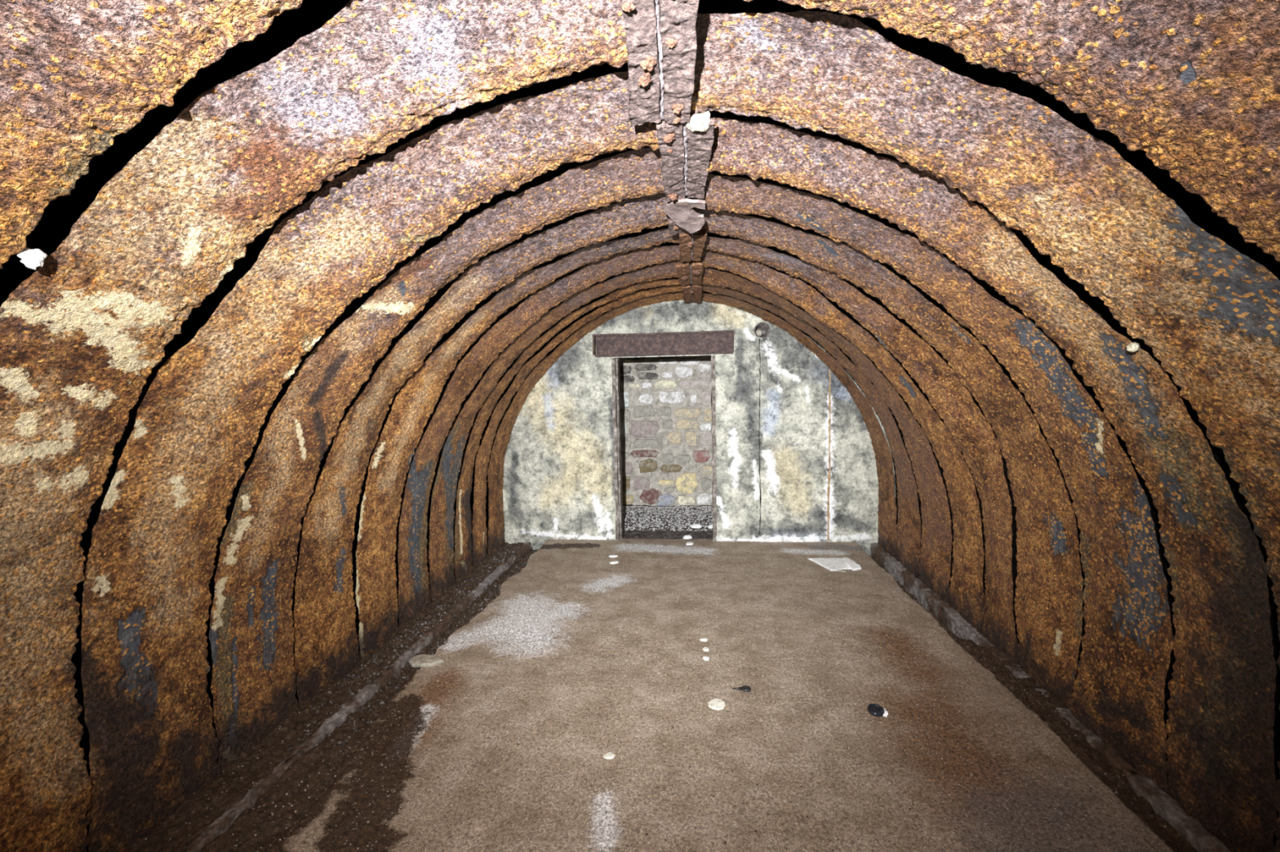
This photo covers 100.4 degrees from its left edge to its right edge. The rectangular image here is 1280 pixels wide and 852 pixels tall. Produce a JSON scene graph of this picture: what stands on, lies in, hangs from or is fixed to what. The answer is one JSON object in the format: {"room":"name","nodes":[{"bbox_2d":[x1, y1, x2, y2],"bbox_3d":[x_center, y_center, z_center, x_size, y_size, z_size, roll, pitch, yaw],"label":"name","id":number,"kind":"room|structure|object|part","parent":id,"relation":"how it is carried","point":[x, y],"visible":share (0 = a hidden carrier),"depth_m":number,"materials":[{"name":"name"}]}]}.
{"room":"underground passage","nodes":[
{"label":"underground passage","id":0,"kind":"room"},
{"bbox_2d":[0,0,690,851],"bbox_3d":[-0.950,0.272,2.004,2.263,2.874,7.537,-1,4,6],"label":"wall","id":1,"kind":"structure","parent":0,"point":[306,262],"depth_m":1.84,"materials":[{"name":"brown metal"}]},
{"bbox_2d":[17,247,47,270],"bbox_3d":[-1.365,-0.377,1.200,0.027,0.050,0.055,-1,4,6],"label":"flake","id":2,"kind":"object","parent":1,"relation":"attached to","point":[32,259],"visible":1,"depth_m":1.20,"materials":[{"name":"white paint"}]},
{"bbox_3d":[-1.022,0.347,0.947,2.073,2.696,0.498,-1,4,6],"label":"steel plate","id":3,"kind":"part","parent":1,"relation":"part of","materials":[{"name":"brown metal"}]},
{"bbox_2d":[179,542,531,851],"bbox_3d":[-1.509,1.524,3.182,0.082,0.163,5.376,-1,4,6],"label":"curb","id":4,"kind":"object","parent":1,"relation":"attached to","point":[221,825],"depth_m":2.75,"materials":[{"name":"concrete"}]},
{"bbox_3d":[-0.858,0.243,2.453,2.154,2.692,0.506,-1,4,6],"label":"steel plate","id":5,"kind":"part","parent":1,"relation":"part of","materials":[{"name":"brown metal"}]},
{"bbox_3d":[-0.803,0.211,2.935,2.156,2.688,0.474,-1,4,6],"label":"steel plate","id":6,"kind":"part","parent":1,"relation":"part of","materials":[{"name":"brown metal"}]},
{"bbox_3d":[-0.735,0.171,3.401,2.129,2.692,0.461,-1,4,6],"label":"steel plate","id":7,"kind":"part","parent":1,"relation":"part of","materials":[{"name":"brown metal"}]},
{"bbox_3d":[-0.689,0.134,3.861,2.135,2.699,0.438,-1,4,6],"label":"steel plate","id":8,"kind":"part","parent":1,"relation":"part of","materials":[{"name":"brown metal"}]},
{"bbox_3d":[-0.646,0.105,4.315,2.139,2.691,0.440,-1,4,6],"label":"steel plate","id":9,"kind":"part","parent":1,"relation":"part of","materials":[{"name":"brown metal"}]},
{"bbox_3d":[-0.603,0.085,4.719,2.131,2.672,0.335,-1,4,6],"label":"steel plate","id":10,"kind":"part","parent":1,"relation":"part of","materials":[{"name":"brown metal"}]},
{"bbox_3d":[-0.562,0.055,5.074,2.122,2.679,0.335,-1,4,6],"label":"steel plate","id":11,"kind":"part","parent":1,"relation":"part of","materials":[{"name":"brown metal"}]},
{"bbox_3d":[-0.515,0.025,5.504,2.115,2.675,0.468,-1,4,6],"label":"steel plate","id":12,"kind":"part","parent":1,"relation":"part of","materials":[{"name":"brown metal"}]},
{"bbox_2d":[85,504,1197,851],"bbox_3d":[0.025,1.495,2.849,4.610,0.175,9.240,-1,4,6],"label":"floor","id":13,"kind":"structure","parent":0,"point":[316,775],"depth_m":2.52,"materials":[{"name":"brown concrete"}]},
{"bbox_2d":[276,542,537,752],"bbox_3d":[-1.402,1.439,4.187,0.492,0.150,3.415,-1,4,6],"label":"rubble","id":14,"kind":"object","parent":13,"relation":"on","point":[374,659],"visible":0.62,"depth_m":3.60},
{"bbox_2d":[408,654,444,667],"bbox_3d":[-1.288,1.419,3.227,0.216,0.026,0.120,-1,4,6],"label":"flat stone","id":15,"kind":"object","parent":13,"relation":"on","point":[420,660],"visible":1,"depth_m":3.20,"materials":[{"name":"beige stone"}]},
{"bbox_2d":[602,752,615,759],"bbox_3d":[-0.137,1.465,2.369,0.056,0.012,0.037,-2,4,-5],"label":"stone","id":16,"kind":"object","parent":13,"relation":"on","point":[609,756],"visible":1,"depth_m":2.36,"materials":[{"name":"white stone"}]},
{"bbox_2d":[608,555,617,557],"bbox_3d":[-0.261,1.266,5.192,0.090,0.013,0.052,-1,4,0],"label":"stone","id":17,"kind":"object","parent":13,"relation":"on","point":[610,556],"visible":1,"depth_m":5.18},
{"bbox_2d":[608,560,618,564],"bbox_3d":[-0.241,1.281,5.012,0.089,0.012,0.056,-3,4,-22],"label":"stone","id":18,"kind":"object","parent":13,"relation":"on","point":[615,562],"visible":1,"depth_m":4.99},
{"bbox_2d":[622,505,712,531],"bbox_3d":[0.433,1.165,6.785,2.630,0.105,1.041,-1,4,6],"label":"gravel","id":19,"kind":"object","parent":13,"relation":"on","point":[687,509],"visible":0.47,"depth_m":6.84,"materials":[{"name":"grey gravel"}]},
{"bbox_2d":[683,535,692,539],"bbox_3d":[0.531,1.246,5.981,0.103,0.042,0.068,-2,4,-11],"label":"stone","id":20,"kind":"object","parent":13,"relation":"on","point":[686,537],"visible":0.96,"depth_m":5.96,"materials":[{"name":"white stone"}]},
{"bbox_2d":[685,542,693,545],"bbox_3d":[0.516,1.224,5.562,0.082,0.017,0.076,-2,4,-9],"label":"stone","id":21,"kind":"object","parent":13,"relation":"on","point":[687,543],"visible":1,"depth_m":5.54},
{"bbox_2d":[689,524,702,528],"bbox_3d":[0.673,1.202,6.420,0.148,0.042,0.070,-1,4,6],"label":"stone","id":22,"kind":"object","parent":13,"relation":"on","point":[694,526],"visible":1,"depth_m":6.39,"materials":[{"name":"white stone"}]},
{"bbox_2d":[700,638,707,641],"bbox_3d":[0.413,1.381,3.444,0.050,0.010,0.029,-1,4,6],"label":"stone","id":23,"kind":"object","parent":13,"relation":"on","point":[701,639],"visible":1,"depth_m":3.44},
{"bbox_2d":[702,647,709,651],"bbox_3d":[0.411,1.389,3.320,0.041,0.010,0.044,-2,4,-11],"label":"stone","id":24,"kind":"object","parent":13,"relation":"on","point":[704,649],"visible":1,"depth_m":3.31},
{"bbox_2d":[702,656,709,660],"bbox_3d":[0.397,1.396,3.205,0.038,0.010,0.037,-1,4,6],"label":"stone","id":25,"kind":"object","parent":13,"relation":"on","point":[704,658],"visible":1,"depth_m":3.20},
{"bbox_2d":[707,698,725,711],"bbox_3d":[0.392,1.428,2.737,0.088,0.015,0.087,2,5,33],"label":"stone","id":26,"kind":"object","parent":13,"relation":"on","point":[717,704],"visible":1,"depth_m":2.73,"materials":[{"name":"white stone"}]},
{"bbox_2d":[279,540,1164,851],"bbox_3d":[0.406,1.385,3.638,3.207,0.053,4.105,-1,4,6],"label":"grit","id":27,"kind":"object","parent":13,"relation":"on","point":[574,800],"visible":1,"depth_m":2.48,"materials":[{"name":"gravel"}]},
{"bbox_2d":[732,685,751,692],"bbox_3d":[0.544,1.408,2.858,0.100,0.023,0.052,-1,4,6],"label":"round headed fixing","id":28,"kind":"object","parent":13,"relation":"on","point":[744,688],"visible":1,"depth_m":2.85,"materials":[{"name":"black metal"}]},
{"bbox_2d":[807,557,861,572],"bbox_3d":[1.777,1.242,4.830,0.358,0.027,0.405,-2,4,-9],"label":"plaster slab","id":29,"kind":"object","parent":13,"relation":"on","point":[845,563],"visible":1,"depth_m":4.80,"materials":[{"name":"white paint"}]},
{"bbox_2d":[866,703,888,717],"bbox_3d":[1.177,1.410,2.644,0.095,0.028,0.080,-1,4,6],"label":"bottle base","id":30,"kind":"object","parent":13,"relation":"on","point":[873,709],"visible":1,"depth_m":2.64,"materials":[{"name":"black glass"}]},
{"bbox_2d":[870,555,1186,851],"bbox_3d":[2.095,1.418,3.511,0.148,0.164,4.010,-1,4,6],"label":"rubble","id":31,"kind":"object","parent":13,"relation":"on","point":[1118,785],"visible":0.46,"depth_m":2.47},
{"bbox_2d":[573,0,728,302],"bbox_3d":[0.031,-1.061,1.784,0.574,0.266,7.500,-1,4,6],"label":"ceiling","id":32,"kind":"structure","parent":0,"point":[661,82],"depth_m":1.66,"materials":[{"name":"brown metal"}]},
{"bbox_2d":[619,355,712,506],"bbox_3d":[0.402,-0.186,7.246,4.470,2.790,0.050,-1,4,6],"label":"wall","id":33,"kind":"structure","parent":0,"point":[666,409],"depth_m":7.26,"materials":[{"name":"stone"}]},
{"bbox_2d":[492,288,895,555],"bbox_3d":[0.508,-0.039,5.752,4.293,2.805,0.355,-1,4,6],"label":"wall","id":34,"kind":"structure","parent":0,"point":[796,461],"depth_m":5.55,"materials":[{"name":"paint"}]},
{"bbox_2d":[592,329,733,357],"bbox_3d":[0.234,-0.849,5.521,1.457,0.238,0.102,-1,4,6],"label":"lintel","id":35,"kind":"object","parent":34,"relation":"attached to","point":[708,342],"visible":1,"depth_m":5.50,"materials":[{"name":"stone"}]},
{"bbox_3d":[-0.480,-0.840,5.593,0.022,0.197,0.086,-1,4,6],"label":"plate","id":36,"kind":"part","parent":35,"relation":"part of","materials":[{"name":"metal"}]},
{"bbox_2d":[611,355,716,542],"bbox_3d":[0.263,0.263,5.675,1.088,1.985,0.137,-1,4,6],"label":"door frame","id":37,"kind":"structure","parent":34,"relation":"in","point":[615,362],"depth_m":5.65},
{"bbox_2d":[682,0,1279,851],"bbox_3d":[1.156,0.245,1.781,2.087,2.874,7.539,-1,4,6],"label":"wall","id":38,"kind":"structure","parent":0,"point":[976,208],"depth_m":1.85,"materials":[{"name":"brown metal"}]},
{"bbox_3d":[1.479,0.005,5.271,1.905,2.669,0.513,-1,4,6],"label":"steel plate","id":39,"kind":"part","parent":38,"relation":"part of","materials":[{"name":"brown metal"}]},
{"bbox_3d":[1.431,0.044,4.761,1.915,2.664,0.463,-1,4,6],"label":"steel plate","id":40,"kind":"part","parent":38,"relation":"part of","materials":[{"name":"brown metal"}]},
{"bbox_3d":[1.383,0.074,4.253,1.923,2.679,0.515,-1,4,6],"label":"steel plate","id":41,"kind":"part","parent":38,"relation":"part of","materials":[{"name":"brown metal"}]},
{"bbox_3d":[1.339,0.107,3.775,1.926,2.686,0.415,-1,4,6],"label":"steel plate","id":42,"kind":"part","parent":38,"relation":"part of","materials":[{"name":"brown metal"}]},
{"bbox_3d":[1.293,0.141,3.341,1.923,2.680,0.425,-1,4,6],"label":"steel plate","id":43,"kind":"part","parent":38,"relation":"part of","materials":[{"name":"brown metal"}]},
{"bbox_3d":[1.228,0.180,2.881,1.902,2.666,0.498,-1,4,6],"label":"steel plate","id":44,"kind":"part","parent":38,"relation":"part of","materials":[{"name":"brown metal"}]},
{"bbox_3d":[1.165,0.215,2.392,1.926,2.667,0.484,-1,4,6],"label":"steel plate","id":45,"kind":"part","parent":38,"relation":"part of","materials":[{"name":"brown metal"}]},
{"bbox_3d":[1.006,0.304,1.004,1.952,2.693,0.502,-1,4,6],"label":"steel plate","id":46,"kind":"part","parent":38,"relation":"part of","materials":[{"name":"brown metal"}]},
{"bbox_2d":[870,542,1231,851],"bbox_3d":[2.118,1.472,2.796,0.096,0.176,5.376,-1,4,6],"label":"curb","id":47,"kind":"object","parent":38,"relation":"attached to","point":[1170,810],"depth_m":2.51,"materials":[{"name":"concrete"}]},
{"bbox_2d":[1125,342,1140,351],"bbox_3d":[1.567,-0.251,1.696,0.032,0.031,0.033,-4,5,-38],"label":"flake","id":48,"kind":"object","parent":38,"relation":"attached to","point":[1132,347],"visible":1,"depth_m":1.69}
]}

